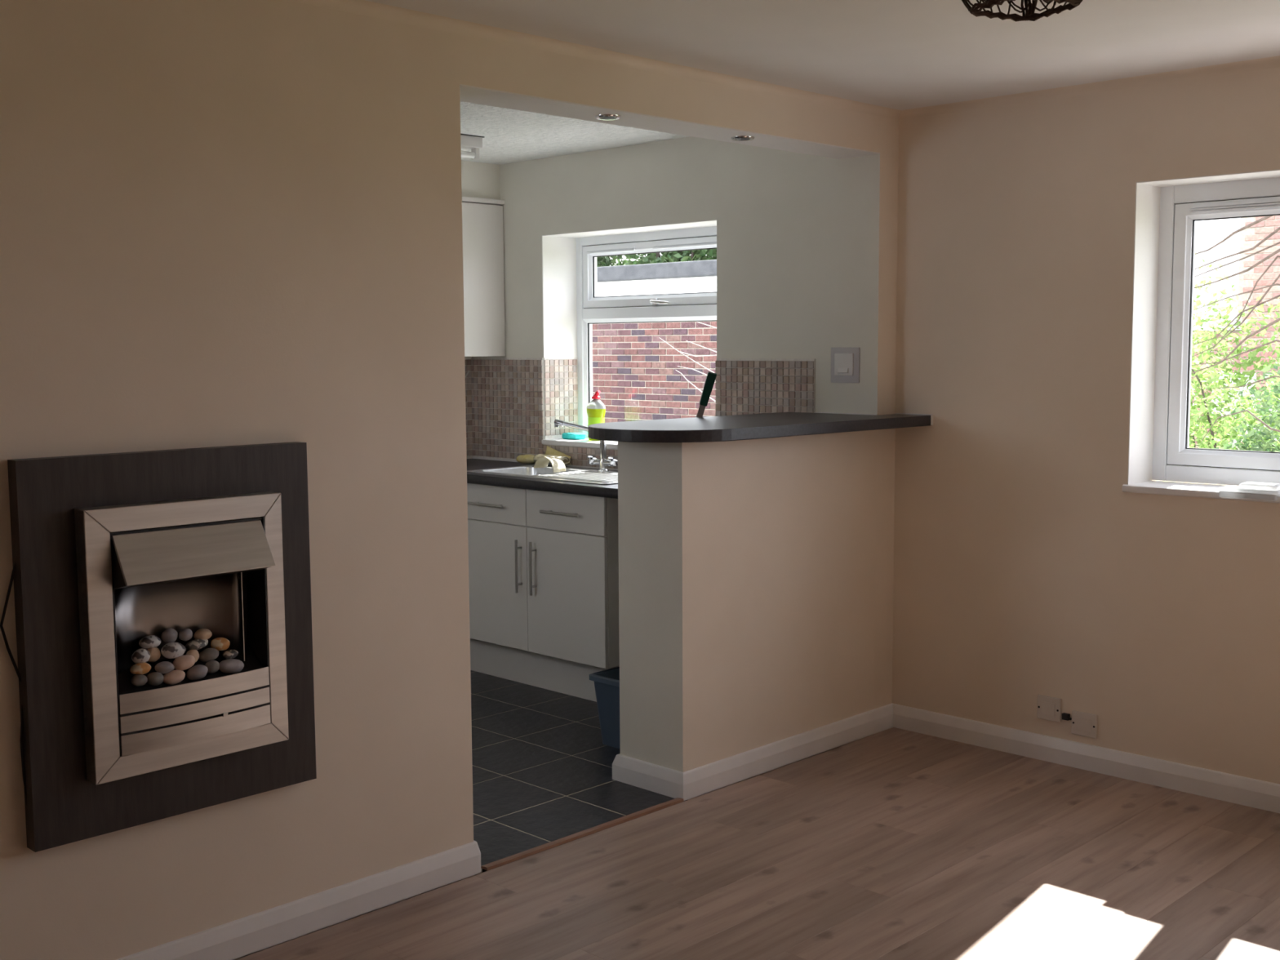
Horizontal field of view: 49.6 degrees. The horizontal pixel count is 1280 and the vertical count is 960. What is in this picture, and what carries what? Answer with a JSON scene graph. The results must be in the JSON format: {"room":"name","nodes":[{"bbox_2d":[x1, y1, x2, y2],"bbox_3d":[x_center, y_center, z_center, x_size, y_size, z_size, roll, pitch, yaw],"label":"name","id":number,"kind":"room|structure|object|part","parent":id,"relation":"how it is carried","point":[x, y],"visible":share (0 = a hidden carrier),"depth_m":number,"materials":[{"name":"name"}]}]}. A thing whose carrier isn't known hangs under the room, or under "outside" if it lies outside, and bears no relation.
{"room":"living room","nodes":[
{"label":"living room","id":0,"kind":"room"},
{"bbox_2d":[0,0,879,959],"bbox_3d":[-1.249,0.027,3.348,0.300,2.450,5.878,5,8,44],"label":"wall","id":1,"kind":"structure","parent":0,"point":[224,223],"depth_m":3.60,"materials":[{"name":"beige paint"}]},
{"bbox_2d":[0,441,316,852],"bbox_3d":[-1.070,0.367,3.232,0.159,0.866,0.768,5,8,44],"label":"fireplace","id":2,"kind":"object","parent":1,"relation":"attached to","point":[111,552],"visible":1,"depth_m":3.19,"materials":[{"name":"wood"}]},
{"bbox_3d":[-1.214,0.371,3.099,0.049,0.616,0.058,5,8,44],"label":"frame rail","id":3,"kind":"part","parent":2,"relation":"part of","materials":[{"name":"metal"}]},
{"bbox_2d":[130,674,147,686],"bbox_3d":[-1.148,0.459,3.172,0.029,0.028,0.037,5,8,44],"label":"pebble","id":4,"kind":"object","parent":2,"relation":"on","point":[138,680],"visible":1,"depth_m":3.16,"materials":[{"name":"grey stone"}]},
{"bbox_2d":[129,662,151,674],"bbox_3d":[-1.149,0.434,3.186,0.038,0.028,0.050,5,8,44],"label":"pebble","id":5,"kind":"object","parent":2,"relation":"in","point":[140,668],"visible":1,"depth_m":3.17,"materials":[{"name":"orange stone"}]},
{"bbox_2d":[131,648,150,663],"bbox_3d":[-1.152,0.407,3.195,0.034,0.036,0.042,5,8,44],"label":"pebble","id":6,"kind":"object","parent":5,"relation":"on","point":[140,655],"visible":1,"depth_m":3.18,"materials":[{"name":"grey stone"}]},
{"bbox_2d":[146,647,160,662],"bbox_3d":[-1.135,0.407,3.226,0.029,0.037,0.036,5,8,44],"label":"pebble","id":7,"kind":"object","parent":2,"relation":"in","point":[155,654],"visible":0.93,"depth_m":3.22,"materials":[{"name":"stone"}]},
{"bbox_2d":[138,635,160,648],"bbox_3d":[-1.141,0.377,3.224,0.037,0.030,0.052,5,8,44],"label":"pebble","id":8,"kind":"object","parent":7,"relation":"on","point":[150,641],"visible":1,"depth_m":3.21,"materials":[{"name":"grey stone"}]},
{"bbox_2d":[146,671,164,685],"bbox_3d":[-1.121,0.459,3.201,0.032,0.031,0.039,5,8,44],"label":"pebble","id":9,"kind":"object","parent":2,"relation":"on","point":[155,678],"visible":1,"depth_m":3.19,"materials":[{"name":"grey stone"}]},
{"bbox_2d":[163,669,185,684],"bbox_3d":[-1.089,0.460,3.231,0.037,0.033,0.055,5,8,44],"label":"pebble","id":10,"kind":"object","parent":2,"relation":"on","point":[174,677],"visible":1,"depth_m":3.22,"materials":[{"name":"beige stone"}]},
{"bbox_2d":[154,661,174,673],"bbox_3d":[-1.106,0.436,3.221,0.037,0.028,0.045,5,8,44],"label":"pebble","id":11,"kind":"object","parent":10,"relation":"on","point":[165,667],"visible":1,"depth_m":3.21,"materials":[{"name":"grey stone"}]},
{"bbox_3d":[-1.064,0.075,3.225,0.049,0.055,0.488,5,8,44],"label":"frame rail","id":12,"kind":"part","parent":2,"relation":"part of","materials":[{"name":"metal"}]},
{"bbox_2d":[173,654,195,670],"bbox_3d":[-1.073,0.429,3.254,0.038,0.034,0.054,5,8,44],"label":"pebble","id":13,"kind":"object","parent":2,"relation":"in","point":[184,662],"visible":1,"depth_m":3.24,"materials":[{"name":"beige stone"}]},
{"bbox_2d":[160,642,185,658],"bbox_3d":[-1.095,0.400,3.247,0.038,0.040,0.060,5,8,44],"label":"pebble","id":14,"kind":"object","parent":13,"relation":"on","point":[171,650],"visible":1,"depth_m":3.23,"materials":[{"name":"grey stone"}]},
{"bbox_2d":[161,628,177,643],"bbox_3d":[-1.107,0.366,3.260,0.031,0.035,0.039,5,8,44],"label":"pebble","id":15,"kind":"object","parent":14,"relation":"on","point":[169,635],"visible":1,"depth_m":3.25,"materials":[{"name":"grey stone"}]},
{"bbox_3d":[-1.061,0.636,3.280,0.049,0.053,0.488,5,8,44],"label":"frame rail","id":16,"kind":"part","parent":2,"relation":"part of","materials":[{"name":"metal"}]},
{"bbox_2d":[186,649,199,662],"bbox_3d":[-1.063,0.418,3.288,0.025,0.034,0.032,5,8,44],"label":"pebble","id":17,"kind":"object","parent":2,"relation":"on","point":[194,653],"visible":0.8,"depth_m":3.28,"materials":[{"name":"beige stone"}]},
{"bbox_2d":[185,639,208,649],"bbox_3d":[-1.057,0.392,3.302,0.037,0.025,0.056,5,8,44],"label":"pebble","id":18,"kind":"object","parent":17,"relation":"on","point":[196,644],"visible":1,"depth_m":3.29,"materials":[{"name":"grey stone"}]},
{"bbox_2d":[178,628,192,640],"bbox_3d":[-1.080,0.367,3.289,0.027,0.029,0.034,5,8,44],"label":"pebble","id":19,"kind":"object","parent":18,"relation":"on","point":[185,634],"visible":1,"depth_m":3.28,"materials":[{"name":"grey stone"}]},
{"bbox_2d":[193,628,212,639],"bbox_3d":[-1.049,0.371,3.321,0.036,0.030,0.044,5,8,44],"label":"pebble","id":20,"kind":"object","parent":18,"relation":"on","point":[202,633],"visible":1,"depth_m":3.31,"materials":[{"name":"beige stone"}]},
{"bbox_2d":[111,520,275,589],"bbox_3d":[-1.035,0.171,3.207,0.098,0.120,0.369,5,8,44],"label":"hood","id":21,"kind":"object","parent":2,"relation":"attached to","point":[144,554],"depth_m":3.18,"materials":[{"name":"silver metal"}]},
{"bbox_2d":[186,664,208,679],"bbox_3d":[-1.047,0.455,3.275,0.038,0.034,0.052,5,8,44],"label":"pebble","id":22,"kind":"object","parent":2,"relation":"on","point":[199,671],"visible":1,"depth_m":3.26,"materials":[{"name":"grey stone"}]},
{"bbox_2d":[198,648,218,662],"bbox_3d":[-1.034,0.419,3.320,0.038,0.032,0.052,5,8,44],"label":"pebble","id":23,"kind":"object","parent":2,"relation":"in","point":[206,655],"visible":1,"depth_m":3.31,"materials":[{"name":"grey stone"}]},
{"bbox_2d":[204,660,219,673],"bbox_3d":[-1.024,0.447,3.308,0.031,0.032,0.038,5,8,44],"label":"pebble","id":24,"kind":"object","parent":2,"relation":"on","point":[213,666],"visible":0.94,"depth_m":3.30,"materials":[{"name":"grey stone"}]},
{"bbox_2d":[210,637,230,650],"bbox_3d":[-1.015,0.397,3.349,0.038,0.032,0.048,5,8,44],"label":"pebble","id":25,"kind":"object","parent":2,"relation":"in","point":[219,643],"visible":1,"depth_m":3.33,"materials":[{"name":"orange stone"}]},
{"bbox_2d":[222,648,238,659],"bbox_3d":[-0.995,0.423,3.361,0.032,0.023,0.040,5,8,44],"label":"pebble","id":26,"kind":"object","parent":2,"relation":"in","point":[228,654],"visible":1,"depth_m":3.35,"materials":[{"name":"grey stone"}]},
{"bbox_2d":[218,658,244,673],"bbox_3d":[-0.986,0.450,3.338,0.038,0.037,0.068,5,8,44],"label":"pebble","id":27,"kind":"object","parent":2,"relation":"on","point":[229,665],"visible":1,"depth_m":3.32,"materials":[{"name":"grey stone"}]},
{"bbox_3d":[-1.107,0.351,3.303,0.004,0.514,0.390,5,8,44],"label":"panel","id":28,"kind":"part","parent":2,"relation":"part of","materials":[{"name":"black"}]},
{"bbox_3d":[-0.908,0.339,3.410,0.049,0.616,0.048,5,8,44],"label":"frame rail","id":29,"kind":"part","parent":2,"relation":"part of","materials":[{"name":"metal"}]},
{"bbox_2d":[115,840,480,959],"bbox_3d":[-1.891,1.229,2.709,0.215,0.090,3.892,5,8,44],"label":"baseboard","id":30,"kind":"structure","parent":1,"relation":"attached to","point":[236,939],"depth_m":3.63,"materials":[{"name":"white wood"}]},
{"bbox_2d":[471,357,544,460],"bbox_3d":[-0.663,-0.348,6.859,0.550,0.512,0.010,5,8,44],"label":"backsplash","id":31,"kind":"structure","parent":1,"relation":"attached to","point":[508,422],"depth_m":6.84,"materials":[{"name":"tile"}]},
{"bbox_2d":[543,357,577,439],"bbox_3d":[-0.382,-0.399,6.739,0.006,0.392,0.218,5,8,44],"label":"backsplash","id":32,"kind":"structure","parent":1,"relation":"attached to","point":[560,374],"depth_m":6.73,"materials":[{"name":"tile"}]},
{"bbox_2d":[287,0,901,119],"bbox_3d":[-1.096,-1.171,3.159,0.030,0.030,6.000,5,8,44],"label":"coving","id":33,"kind":"structure","parent":1,"relation":"attached to","point":[363,7],"depth_m":4.11,"materials":[{"name":"beige paint"}]},
{"bbox_2d":[595,114,621,119],"bbox_3d":[-0.101,-1.135,4.335,0.083,0.008,0.083,5,8,44],"label":"recessed light","id":34,"kind":"object","parent":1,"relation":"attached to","point":[601,117],"visible":1,"depth_m":4.32,"materials":[{"name":"silver metal"}]},
{"bbox_2d":[459,84,879,159],"bbox_3d":[0.136,-1.167,4.585,0.194,0.004,2.005,5,8,44],"label":"soffit","id":35,"kind":"structure","parent":1,"relation":"attached to","point":[470,94],"depth_m":4.45,"materials":[{"name":"white paint"}]},
{"bbox_2d":[730,135,755,141],"bbox_3d":[0.356,-1.183,4.799,0.083,0.008,0.083,5,8,44],"label":"recessed light","id":36,"kind":"object","parent":1,"relation":"attached to","point":[741,138],"visible":1,"depth_m":4.78,"materials":[{"name":"silver metal"}]},
{"bbox_2d":[612,702,893,800],"bbox_3d":[0.461,0.972,5.189,0.340,0.090,1.252,5,8,44],"label":"baseboard","id":37,"kind":"structure","parent":1,"relation":"attached to","point":[707,778],"depth_m":4.87,"materials":[{"name":"white wood"}]},
{"bbox_2d":[587,411,933,442],"bbox_3d":[0.411,-0.199,5.023,0.632,0.044,1.387,5,8,44],"label":"countertop","id":38,"kind":"structure","parent":1,"relation":"on","point":[765,425],"depth_m":4.79,"materials":[{"name":"black laminate"}]},
{"bbox_2d":[696,371,716,417],"bbox_3d":[0.211,-0.182,5.308,0.211,0.468,0.036,5,8,44],"label":"scraper","id":39,"kind":"object","parent":38,"relation":"on","point":[711,376],"visible":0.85,"depth_m":5.24,"materials":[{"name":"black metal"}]},
{"bbox_3d":[0.193,-0.124,5.335,0.155,0.347,0.022,5,8,44],"label":"blade","id":40,"kind":"part","parent":39,"relation":"part of","materials":[{"name":"silver metal"}]},
{"bbox_3d":[0.257,-0.345,5.245,0.079,0.132,0.036,5,8,44],"label":"handle","id":41,"kind":"part","parent":39,"relation":"part of","materials":[{"name":"black"}]},
{"bbox_2d":[715,358,815,416],"bbox_3d":[0.510,-0.244,5.715,0.521,0.512,0.010,5,8,44],"label":"backsplash","id":42,"kind":"structure","parent":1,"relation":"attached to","point":[743,386],"depth_m":5.69,"materials":[{"name":"tile"}]},
{"bbox_2d":[461,160,500,199],"bbox_3d":[-1.988,-1.335,5.621,0.245,0.172,3.478,5,8,44],"label":"wall","id":43,"kind":"structure","parent":0,"point":[478,180],"depth_m":6.68,"materials":[{"name":"beige paint"}]},
{"bbox_2d":[542,444,617,468],"bbox_3d":[-0.069,-0.089,6.302,1.108,0.096,0.010,5,8,44],"label":"backsplash","id":44,"kind":"structure","parent":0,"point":[579,455],"depth_m":6.49,"materials":[{"name":"tile"}]},
{"bbox_2d":[471,116,898,733],"bbox_3d":[0.062,-0.276,6.368,2.670,2.450,0.294,5,8,44],"label":"wall","id":45,"kind":"structure","parent":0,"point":[806,244],"depth_m":5.63,"materials":[{"name":"beige paint"}]},
{"bbox_2d":[542,226,716,448],"bbox_3d":[0.029,-0.644,6.351,1.124,0.997,0.302,5,8,44],"label":"window","id":46,"kind":"structure","parent":45,"relation":"attached to","point":[592,308],"depth_m":6.54,"materials":[{"name":"white plastic"}]},
{"bbox_2d":[561,432,586,439],"bbox_3d":[-0.319,-0.212,6.686,0.120,0.028,0.070,5,8,44],"label":"sponge","id":47,"kind":"object","parent":46,"relation":"on","point":[575,436],"visible":1,"depth_m":6.65,"materials":[{"name":"teal plastic"}]},
{"bbox_3d":[0.007,-0.157,6.374,1.124,0.023,0.234,5,8,44],"label":"sill","id":48,"kind":"part","parent":46,"relation":"part of","materials":[{"name":"white plastic"}]},
{"bbox_2d":[586,390,605,440],"bbox_3d":[-0.209,-0.309,6.596,0.114,0.239,0.062,5,8,44],"label":"bottle","id":49,"kind":"object","parent":46,"relation":"on","point":[596,409],"visible":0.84,"depth_m":6.57,"materials":[{"name":"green plastic"}]},
{"bbox_3d":[0.105,-0.956,6.402,1.022,0.297,0.055,5,8,44],"label":"sash","id":50,"kind":"part","parent":46,"relation":"part of","materials":[{"name":"white plastic"}]},
{"bbox_2d":[586,240,716,253],"bbox_3d":[0.086,-1.072,6.364,0.958,0.018,0.010,5,8,44],"label":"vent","id":51,"kind":"object","parent":46,"relation":"attached to","point":[641,246],"depth_m":6.42,"materials":[{"name":"white plastic"}]},
{"bbox_3d":[0.091,-0.816,6.343,0.125,0.022,0.037,5,8,44],"label":"lever","id":52,"kind":"part","parent":46,"relation":"part of","materials":[{"name":"silver metal"}]},
{"bbox_2d":[542,219,717,408],"bbox_3d":[0.009,-0.642,6.332,1.108,0.997,0.222,5,8,44],"label":"reveal","id":53,"kind":"structure","parent":45,"relation":"attached to","point":[558,250],"depth_m":6.67,"materials":[{"name":"white paint"}]},
{"bbox_2d":[831,346,859,382],"bbox_3d":[0.797,-0.449,5.405,0.135,0.138,0.020,5,8,44],"label":"switch plate","id":54,"kind":"object","parent":45,"relation":"attached to","point":[845,361],"visible":1,"depth_m":5.40,"materials":[{"name":"grey plastic"}]},
{"bbox_2d":[233,670,1279,959],"bbox_3d":[-0.581,1.272,2.905,6.370,0.050,5.999,5,8,44],"label":"floor","id":55,"kind":"structure","parent":0,"point":[894,843],"depth_m":4.05,"materials":[{"name":"brown wood"}]},
{"bbox_2d":[466,483,619,702],"bbox_3d":[-0.504,0.451,6.383,1.492,0.907,0.564,5,8,44],"label":"base cabinet","id":56,"kind":"object","parent":55,"relation":"on","point":[544,566],"visible":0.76,"depth_m":5.97,"materials":[{"name":"white wood"}]},
{"bbox_3d":[-0.680,0.109,6.150,0.236,0.012,0.037,5,8,44],"label":"handle","id":57,"kind":"part","parent":56,"relation":"part of","materials":[{"name":"grey metal"}]},
{"bbox_3d":[-0.662,0.102,6.169,0.486,0.164,0.018,5,8,44],"label":"drawer","id":58,"kind":"part","parent":56,"relation":"part of","materials":[{"name":"white wood"}]},
{"bbox_3d":[-0.660,0.461,6.204,0.486,0.548,0.018,5,8,44],"label":"door","id":59,"kind":"part","parent":56,"relation":"part of","materials":[{"name":"white wood"}]},
{"bbox_3d":[-0.529,0.375,6.029,0.012,0.232,0.037,5,8,44],"label":"handle","id":60,"kind":"part","parent":56,"relation":"part of","materials":[{"name":"grey metal"}]},
{"bbox_3d":[-0.462,0.381,5.963,0.012,0.232,0.037,5,8,44],"label":"handle","id":61,"kind":"part","parent":56,"relation":"part of","materials":[{"name":"grey metal"}]},
{"bbox_2d":[466,457,617,498],"bbox_3d":[-0.282,-0.004,6.111,2.170,0.048,0.580,5,8,44],"label":"countertop","id":62,"kind":"structure","parent":56,"relation":"on","point":[611,491],"depth_m":5.96,"materials":[{"name":"black laminate"}]},
{"bbox_2d":[515,453,535,463],"bbox_3d":[-0.525,-0.100,6.671,0.136,0.044,0.079,5,8,44],"label":"cleaning cloth","id":63,"kind":"object","parent":62,"relation":"on","point":[524,459],"visible":0.66,"depth_m":6.66,"materials":[{"name":"yellow fabric"}]},
{"bbox_2d":[466,464,617,484],"bbox_3d":[-0.322,0.056,6.154,0.920,0.172,0.430,5,8,44],"label":"sink","id":64,"kind":"object","parent":62,"relation":"in","point":[571,474],"visible":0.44,"depth_m":6.15,"materials":[{"name":"metal"}]},
{"bbox_3d":[-0.497,0.042,6.311,0.378,0.170,0.328,5,8,44],"label":"bowl","id":65,"kind":"part","parent":64,"relation":"part of","materials":[{"name":"metal"}]},
{"bbox_2d":[533,456,565,472],"bbox_3d":[-0.405,-0.074,6.203,0.137,0.069,0.089,5,8,44],"label":"cleaning cloth","id":66,"kind":"object","parent":64,"relation":"on","point":[557,465],"visible":1,"depth_m":6.19,"materials":[{"name":"beige fabric"}]},
{"bbox_3d":[-0.081,-0.045,6.313,2.170,0.008,0.006,5,8,44],"label":"edge trim","id":67,"kind":"part","parent":62,"relation":"part of","materials":[{"name":"white plastic"}]},
{"bbox_2d":[533,453,570,464],"bbox_3d":[-0.419,-0.098,6.558,0.205,0.040,0.066,5,8,44],"label":"cleaning cloth","id":68,"kind":"object","parent":62,"relation":"on","point":[565,460],"visible":0.44,"depth_m":6.52,"materials":[{"name":"beige fabric"}]},
{"bbox_2d":[545,445,571,465],"bbox_3d":[-0.390,-0.117,6.587,0.020,0.085,0.170,-6,8,-44],"label":"cleaning cloth","id":69,"kind":"object","parent":62,"relation":"on","point":[549,451],"visible":0.54,"depth_m":6.60,"materials":[{"name":"yellow fabric"}]},
{"bbox_2d":[554,418,617,471],"bbox_3d":[-0.234,-0.158,6.264,0.316,0.234,0.091,3,6,28],"label":"tap","id":70,"kind":"object","parent":62,"relation":"on","point":[602,462],"visible":0.9,"depth_m":6.23,"materials":[{"name":"silver metal"}]},
{"bbox_3d":[-0.267,-0.181,6.264,0.241,0.180,0.031,1,6,17],"label":"spout","id":71,"kind":"part","parent":70,"relation":"part of","materials":[{"name":"silver metal"}]},
{"bbox_3d":[-0.330,0.140,5.809,0.236,0.012,0.037,5,8,44],"label":"handle","id":72,"kind":"part","parent":56,"relation":"part of","materials":[{"name":"grey metal"}]},
{"bbox_3d":[-0.313,0.134,5.829,0.484,0.164,0.018,5,8,44],"label":"drawer","id":73,"kind":"part","parent":56,"relation":"part of","materials":[{"name":"white wood"}]},
{"bbox_3d":[-0.311,0.492,5.864,0.484,0.548,0.018,5,8,44],"label":"door","id":74,"kind":"part","parent":56,"relation":"part of","materials":[{"name":"white wood"}]},
{"bbox_2d":[480,797,684,870],"bbox_3d":[-0.161,1.100,4.339,0.036,0.009,0.844,5,8,44],"label":"threshold","id":75,"kind":"object","parent":55,"relation":"on","point":[557,842],"visible":0.94,"depth_m":4.30,"materials":[{"name":"brown wood"}]},
{"bbox_2d":[589,666,620,749],"bbox_3d":[-0.008,0.878,5.238,0.355,0.274,0.200,5,8,44],"label":"waste bin","id":76,"kind":"object","parent":55,"relation":"on","point":[606,682],"visible":0.27,"depth_m":5.25,"materials":[{"name":"blue plastic"}]},
{"bbox_2d":[365,0,1279,164],"bbox_3d":[-0.561,-1.270,2.694,6.770,0.250,6.500,5,8,44],"label":"ceiling","id":77,"kind":"structure","parent":0,"point":[900,55],"depth_m":4.08,"materials":[{"name":"white paint"}]},
{"bbox_2d":[460,133,484,159],"bbox_3d":[-1.105,-1.363,5.454,0.072,0.094,1.208,5,8,44],"label":"batten","id":78,"kind":"object","parent":77,"relation":"attached to","point":[474,143],"visible":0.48,"depth_m":5.83,"materials":[{"name":"white plastic"}]},
{"bbox_2d":[961,0,1082,22],"bbox_3d":[0.670,-0.970,2.403,0.201,0.304,0.201,-3,6,-25],"label":"pendant lamp","id":79,"kind":"object","parent":77,"relation":"hanging from","point":[1028,15],"visible":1,"depth_m":2.47,"materials":[{"name":"black metal"}]},
{"bbox_2d":[891,66,1279,784],"bbox_3d":[2.485,-0.075,4.155,3.900,2.450,0.262,5,8,44],"label":"wall","id":80,"kind":"structure","parent":0,"point":[1024,568],"depth_m":4.93,"materials":[{"name":"beige paint"}]},
{"bbox_2d":[1036,694,1061,722],"bbox_3d":[1.487,0.831,5.035,0.092,0.088,0.014,5,8,44],"label":"wall socket","id":81,"kind":"object","parent":80,"relation":"attached to","point":[1048,708],"visible":1,"depth_m":5.03,"materials":[{"name":"beige plastic"}]},
{"bbox_2d":[1071,710,1097,738],"bbox_3d":[1.586,0.873,4.942,0.096,0.086,0.014,5,8,44],"label":"wall socket","id":82,"kind":"object","parent":80,"relation":"attached to","point":[1084,724],"visible":1,"depth_m":4.93,"materials":[{"name":"beige plastic"}]},
{"bbox_2d":[1062,712,1071,720],"bbox_3d":[1.539,0.853,4.986,0.035,0.023,0.016,5,8,44],"label":"connector","id":83,"kind":"object","parent":82,"relation":"attached to","point":[1065,716],"visible":1,"depth_m":4.98,"materials":[{"name":"black plastic"}]},
{"bbox_2d":[892,703,1279,813],"bbox_3d":[2.393,1.060,4.165,3.900,0.090,0.020,5,8,44],"label":"baseboard","id":84,"kind":"structure","parent":80,"relation":"attached to","point":[1230,788],"depth_m":4.91,"materials":[{"name":"white wood"}]},
{"bbox_2d":[898,55,1279,119],"bbox_3d":[2.375,-1.268,3.934,3.900,0.030,0.030,5,8,44],"label":"coving","id":85,"kind":"structure","parent":80,"relation":"attached to","point":[1272,62],"depth_m":4.73,"materials":[{"name":"beige paint"}]},
{"bbox_2d":[1121,177,1279,503],"bbox_3d":[2.623,-0.414,3.971,2.433,1.052,0.272,5,8,44],"label":"window","id":86,"kind":"structure","parent":80,"relation":"in","point":[1181,206],"depth_m":4.79,"materials":[{"name":"white plastic"}]},
{"bbox_3d":[2.601,0.099,3.996,2.433,0.026,0.200,5,8,44],"label":"sill","id":87,"kind":"part","parent":86,"relation":"part of","materials":[{"name":"white wood"}]},
{"bbox_3d":[2.035,-0.491,4.679,0.468,0.900,0.055,5,8,44],"label":"sash","id":88,"kind":"part","parent":86,"relation":"part of","materials":[{"name":"white plastic"}]},
{"bbox_2d":[1190,200,1279,213],"bbox_3d":[2.022,-0.912,4.605,0.384,0.021,0.009,5,8,44],"label":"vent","id":89,"kind":"object","parent":86,"relation":"attached to","point":[1196,206],"depth_m":4.63,"materials":[{"name":"white plastic"}]},
{"bbox_2d":[1217,481,1279,501],"bbox_3d":[1.986,0.034,4.490,0.192,0.050,0.096,5,8,44],"label":"folded cloth","id":90,"kind":"object","parent":86,"relation":"on","point":[1267,491],"visible":1,"depth_m":4.45,"materials":[{"name":"white fabric"}]},
{"bbox_2d":[1127,168,1279,484],"bbox_3d":[2.604,-0.412,3.953,2.409,1.052,0.189,5,8,44],"label":"reveal","id":91,"kind":"structure","parent":80,"relation":"attached to","point":[1148,193],"depth_m":4.77,"materials":[{"name":"white paint"}]},
{"bbox_3d":[2.127,1.158,6.701,80.000,0.105,2.600,5,8,44],"label":"patio","id":92,"kind":"object","parent":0,"visible":0},
{"bbox_2d":[658,321,716,401],"bbox_3d":[0.485,-0.276,9.432,0.945,2.250,0.045,5,8,44],"label":"shrub","id":93,"kind":"object","parent":92,"relation":"on","point":[696,322],"visible":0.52,"depth_m":9.46,"materials":[{"name":"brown plant"}]},
{"bbox_2d":[1191,215,1279,441],"bbox_3d":[2.962,-0.438,6.313,1.118,3.154,0.250,3,7,33],"label":"bare tree","id":94,"kind":"object","parent":92,"relation":"on","point":[1258,304],"visible":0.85,"depth_m":6.39,"materials":[{"name":"brown plant"}]},
{"label":"outside","id":95,"kind":"structure","parent":0,"visible":0},
{"bbox_3d":[23.001,-1.041,27.925,80.000,0.100,57.100,5,8,44],"label":"ground","id":96,"kind":"structure","parent":95,"visible":0},
{"bbox_2d":[596,254,627,266],"bbox_3d":[-1.536,-3.380,25.007,3.313,5.448,2.099,5,8,44],"label":"tree","id":97,"kind":"object","parent":96,"relation":"on","point":[602,261],"visible":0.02,"depth_m":23.96,"materials":[{"name":"green plant"}]},
{"bbox_2d":[591,259,716,422],"bbox_3d":[0.099,-1.349,18.175,9.100,2.690,3.250,5,8,44],"label":"brick outbuilding","id":98,"kind":"structure","parent":96,"relation":"on","point":[636,376],"depth_m":15.93,"materials":[{"name":"red brick"}]},
{"bbox_2d":[624,248,716,265],"bbox_3d":[0.924,-3.188,22.652,3.408,5.492,2.152,5,8,44],"label":"tree","id":99,"kind":"object","parent":96,"relation":"on","point":[695,255],"visible":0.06,"depth_m":22.04,"materials":[{"name":"green plant"}]},
{"bbox_2d":[1160,251,1279,481],"bbox_3d":[5.060,-0.647,11.421,2.610,2.558,1.320,4,7,36],"label":"shrub","id":100,"kind":"object","parent":96,"relation":"on","point":[1246,327],"visible":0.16,"depth_m":11.40,"materials":[{"name":"green plant"}]},
{"bbox_2d":[1161,304,1279,482],"bbox_3d":[3.855,-0.097,8.600,1.613,2.023,1.093,2,6,22],"label":"shrub","id":101,"kind":"object","parent":96,"relation":"on","point":[1227,421],"visible":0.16,"depth_m":8.73,"materials":[{"name":"green plant"}]},
{"bbox_2d":[1186,358,1279,485],"bbox_3d":[3.425,0.170,7.293,0.810,1.752,1.197,-6,8,-43],"label":"shrub","id":102,"kind":"object","parent":96,"relation":"on","point":[1260,446],"visible":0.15,"depth_m":7.30,"materials":[{"name":"green plant"}]},
{"bbox_2d":[1189,215,1279,448],"bbox_3d":[10.328,-4.184,16.927,9.600,8.450,6.600,5,8,44],"label":"brick house","id":103,"kind":"structure","parent":96,"relation":"on","point":[1210,233],"depth_m":16.19,"materials":[{"name":"red brick"}]},
{"bbox_3d":[6.836,-2.603,16.395,0.440,1.430,0.006,5,8,44],"label":"pane","id":104,"kind":"part","parent":103,"relation":"part of","materials":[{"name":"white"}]},
{"bbox_3d":[6.991,-0.998,16.306,0.500,0.530,0.020,5,8,44],"label":"white panel","id":105,"kind":"part","parent":103,"relation":"part of","materials":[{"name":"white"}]},
{"bbox_3d":[-2.140,-0.215,5.887,0.200,2.450,3.478,5,8,44],"label":"wall","id":106,"kind":"structure","parent":0,"visible":0},
{"bbox_2d":[464,357,473,458],"bbox_3d":[-1.026,-0.347,6.869,0.008,0.512,0.492,5,8,44],"label":"backsplash","id":107,"kind":"structure","parent":106,"relation":"attached to","point":[468,407],"depth_m":7.03,"materials":[{"name":"tile"}]},
{"bbox_2d":[462,195,505,356],"bbox_3d":[-1.047,-0.965,6.572,0.310,0.759,0.862,5,8,44],"label":"upper cabinet","id":108,"kind":"object","parent":106,"relation":"attached to","point":[482,224],"visible":0.23,"depth_m":6.71,"materials":[{"name":"white wood"}]},
{"bbox_3d":[-1.060,-1.333,6.547,0.279,0.022,0.862,5,8,44],"label":"cornice","id":109,"kind":"part","parent":108,"relation":"part of","materials":[{"name":"white wood"}]}
]}

